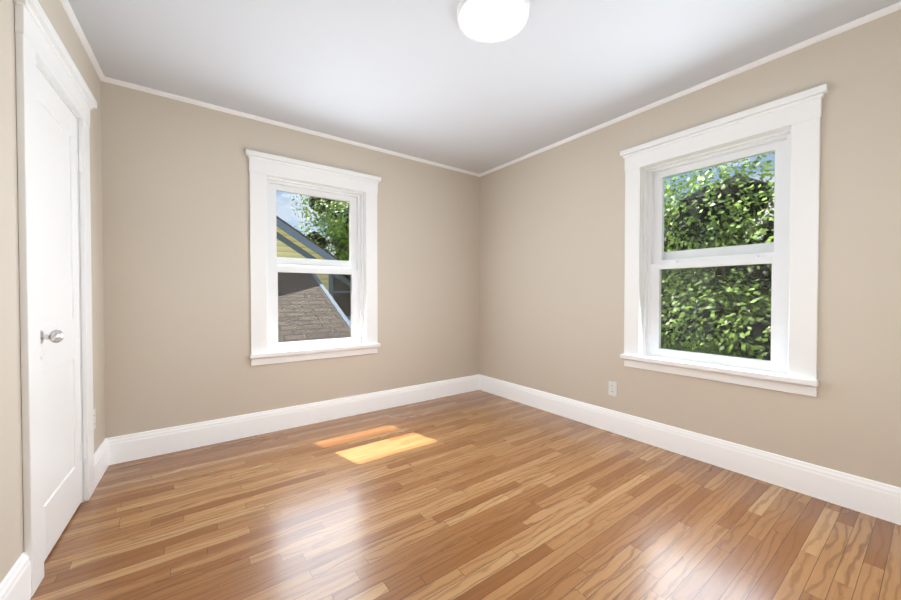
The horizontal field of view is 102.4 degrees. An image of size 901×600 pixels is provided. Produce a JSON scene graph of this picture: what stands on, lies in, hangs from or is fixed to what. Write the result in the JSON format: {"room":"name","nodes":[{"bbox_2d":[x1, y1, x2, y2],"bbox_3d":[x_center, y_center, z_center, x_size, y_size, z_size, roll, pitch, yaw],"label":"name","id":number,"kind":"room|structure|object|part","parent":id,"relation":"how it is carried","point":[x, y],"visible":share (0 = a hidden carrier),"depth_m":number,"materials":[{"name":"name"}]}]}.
{"room":"empty bedroom","nodes":[
{"label":"empty bedroom","id":0,"kind":"room"},
{"bbox_2d":[0,0,104,583],"bbox_3d":[-1.182,-0.153,0.606,0.346,2.500,4.055,-1,1,-36],"label":"wall","id":1,"kind":"structure","parent":0,"point":[11,513],"depth_m":1.27,"materials":[{"name":"paint"}]},
{"bbox_2d":[0,552,30,599],"bbox_3d":[-0.790,1.015,0.194,0.141,0.175,2.702,-1,1,-36],"label":"baseboard","id":2,"kind":"structure","parent":1,"relation":"attached to","point":[15,584],"depth_m":1.25,"materials":[{"name":"white paint"}]},
{"bbox_2d":[13,0,96,596],"bbox_3d":[-1.826,-0.015,1.627,0.243,2.195,0.919,-1,1,-36],"label":"closet door","id":3,"kind":"structure","parent":1,"relation":"in","point":[56,101],"depth_m":1.58,"materials":[{"name":"white paint"}]},
{"bbox_3d":[-1.641,0.184,1.465,0.032,0.126,0.058,-1,1,-36],"label":"knob","id":4,"kind":"part","parent":3,"relation":"part of","materials":[{"name":"silver metal"}]},
{"bbox_3d":[-1.613,0.149,1.483,0.044,0.056,0.054,-1,1,-36],"label":"knob","id":5,"kind":"part","parent":3,"relation":"part of","materials":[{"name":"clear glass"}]},
{"bbox_2d":[60,0,103,80],"bbox_3d":[-1.134,-1.391,0.680,0.204,0.026,3.949,-1,1,-36],"label":"crown molding","id":6,"kind":"structure","parent":1,"relation":"attached to","point":[66,5],"depth_m":1.93,"materials":[{"name":"white paint"}]},
{"bbox_2d":[93,409,95,428],"bbox_3d":[-2.071,0.696,2.104,0.009,0.114,0.070,-1,1,-36],"label":"electrical outlet","id":7,"kind":"object","parent":1,"relation":"attached to","point":[94,412],"visible":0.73,"depth_m":2.11,"materials":[{"name":"white"}]},
{"bbox_2d":[94,438,108,487],"bbox_3d":[-2.124,0.987,2.197,0.035,0.175,0.386,-1,1,-36],"label":"baseboard","id":8,"kind":"structure","parent":1,"relation":"attached to","point":[101,459],"depth_m":2.19,"materials":[{"name":"white paint"}]},
{"bbox_2d":[101,81,479,437],"bbox_3d":[-0.997,-0.192,3.347,3.518,2.500,0.160,-1,1,-36],"label":"wall","id":9,"kind":"structure","parent":0,"point":[176,248],"depth_m":2.72,"materials":[{"name":"paint"}]},
{"bbox_2d":[102,76,479,176],"bbox_3d":[-0.943,-1.428,3.256,3.198,0.026,0.022,-1,1,-36],"label":"crown molding","id":10,"kind":"structure","parent":9,"relation":"attached to","point":[184,99],"depth_m":2.87,"materials":[{"name":"white paint"}]},
{"bbox_2d":[106,374,478,464],"bbox_3d":[-0.944,0.971,3.292,3.198,0.175,0.017,-1,1,-36],"label":"baseboard","id":11,"kind":"structure","parent":9,"relation":"attached to","point":[133,446],"depth_m":2.90,"materials":[{"name":"white paint"}]},
{"bbox_2d":[245,149,380,365],"bbox_3d":[-1.173,-0.324,3.196,1.122,1.667,0.252,-1,1,-36],"label":"window","id":12,"kind":"structure","parent":9,"relation":"in","point":[303,261],"depth_m":3.13,"materials":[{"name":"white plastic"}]},
{"bbox_3d":[-1.203,-0.285,3.238,0.642,1.284,0.036,-1,1,-36],"label":"window glass","id":13,"kind":"part","parent":12,"relation":"part of","materials":[{"name":"clear glass"}]},
{"bbox_3d":[-1.203,-0.293,3.238,0.828,1.415,0.080,-1,1,-36],"label":"back window sash","id":14,"kind":"part","parent":12,"relation":"part of","materials":[{"name":"white wood"}]},
{"bbox_2d":[278,272,350,341],"bbox_3d":[-1.236,0.071,3.288,0.788,0.625,0.001,-1,1,-36],"label":"screen","id":15,"kind":"object","parent":12,"relation":"attached to","point":[302,333],"depth_m":3.28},
{"bbox_2d":[30,390,900,599],"bbox_3d":[0.000,1.142,1.671,3.918,0.120,4.072,-1,1,-36],"label":"floor","id":16,"kind":"structure","parent":0,"point":[478,495],"depth_m":1.75,"materials":[{"name":"brown wood"}]},
{"bbox_2d":[68,0,900,173],"bbox_3d":[0.000,-1.478,1.634,3.918,0.120,4.072,-1,1,-36],"label":"ceiling","id":17,"kind":"structure","parent":0,"point":[428,80],"depth_m":2.14,"materials":[{"name":"white paint"}]},
{"bbox_2d":[457,0,529,42],"bbox_3d":[0.210,-1.406,1.794,0.356,0.028,0.356,-1,1,-36],"label":"ceiling light","id":18,"kind":"object","parent":17,"relation":"in","point":[489,21],"visible":1,"depth_m":1.80,"materials":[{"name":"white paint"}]},
{"bbox_2d":[480,9,900,487],"bbox_3d":[1.514,-0.184,2.764,0.160,2.500,3.752,-1,1,-36],"label":"wall","id":19,"kind":"structure","parent":0,"point":[552,248],"depth_m":2.25,"materials":[{"name":"paint"}]},
{"bbox_2d":[608,381,616,396],"bbox_3d":[1.305,0.714,2.920,0.007,0.114,0.070,-1,1,-36],"label":"electrical outlet","id":20,"kind":"object","parent":19,"relation":"attached to","point":[612,388],"visible":1,"depth_m":2.92,"materials":[{"name":"white plastic"}]},
{"bbox_2d":[479,374,900,524],"bbox_3d":[1.443,0.979,2.728,0.017,0.175,3.752,-1,1,-36],"label":"baseboard","id":21,"kind":"structure","parent":19,"relation":"attached to","point":[877,499],"depth_m":2.28,"materials":[{"name":"white paint"}]},
{"bbox_2d":[480,1,900,176],"bbox_3d":[1.441,-1.420,2.693,0.022,0.026,3.752,-1,1,-36],"label":"crown molding","id":22,"kind":"structure","parent":19,"relation":"attached to","point":[845,27],"depth_m":2.26,"materials":[{"name":"white paint"}]},
{"bbox_2d":[620,84,828,396],"bbox_3d":[1.735,-0.313,2.435,0.252,1.667,1.124,-1,1,-36],"label":"window","id":23,"kind":"structure","parent":19,"relation":"in","point":[753,248],"depth_m":2.25,"materials":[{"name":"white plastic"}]},
{"bbox_2d":[661,264,771,360],"bbox_3d":[1.821,0.082,2.504,0.001,0.625,0.790,-1,1,-36],"label":"screen","id":24,"kind":"object","parent":23,"relation":"attached to","point":[672,282],"depth_m":2.48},
{"bbox_3d":[1.776,-0.274,2.465,0.036,1.284,0.644,-1,1,-36],"label":"window glass","id":25,"kind":"part","parent":23,"relation":"part of","materials":[{"name":"clear glass"}]},
{"bbox_3d":[1.776,-0.282,2.465,0.080,1.415,0.830,-1,1,-36],"label":"right window sash","id":26,"kind":"part","parent":23,"relation":"part of","materials":[{"name":"white wood"}]},
{"label":"outside","id":27,"kind":"structure","parent":0,"visible":0},
{"bbox_3d":[1.139,4.305,7.049,70.000,0.200,70.000,-1,1,-36],"label":"ground","id":28,"kind":"structure","parent":27,"visible":0},
{"bbox_2d":[276,215,350,341],"bbox_3d":[-5.906,0.390,5.605,12.200,7.670,6.700,-1,1,-36],"label":"house","id":29,"kind":"structure","parent":28,"relation":"on","point":[300,242],"depth_m":6.59,"materials":[{"name":"beige"}]},
{"bbox_3d":[-2.311,-0.181,8.160,0.670,1.100,0.018,-1,1,-36],"label":"pane","id":30,"kind":"part","parent":29,"relation":"part of","materials":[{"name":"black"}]},
{"bbox_2d":[291,195,348,260],"bbox_3d":[-3.991,-0.608,14.430,4.098,9.424,5.366,-1,1,-36],"label":"tree","id":31,"kind":"object","parent":28,"relation":"on","point":[317,204],"depth_m":14.08,"materials":[{"name":"green plant"}]},
{"bbox_2d":[661,152,774,359],"bbox_3d":[6.800,0.059,7.711,8.502,8.300,13.316,-1,1,-36],"label":"tree","id":32,"kind":"object","parent":28,"relation":"on","point":[716,196],"depth_m":5.78,"materials":[{"name":"green plant"}]}
]}

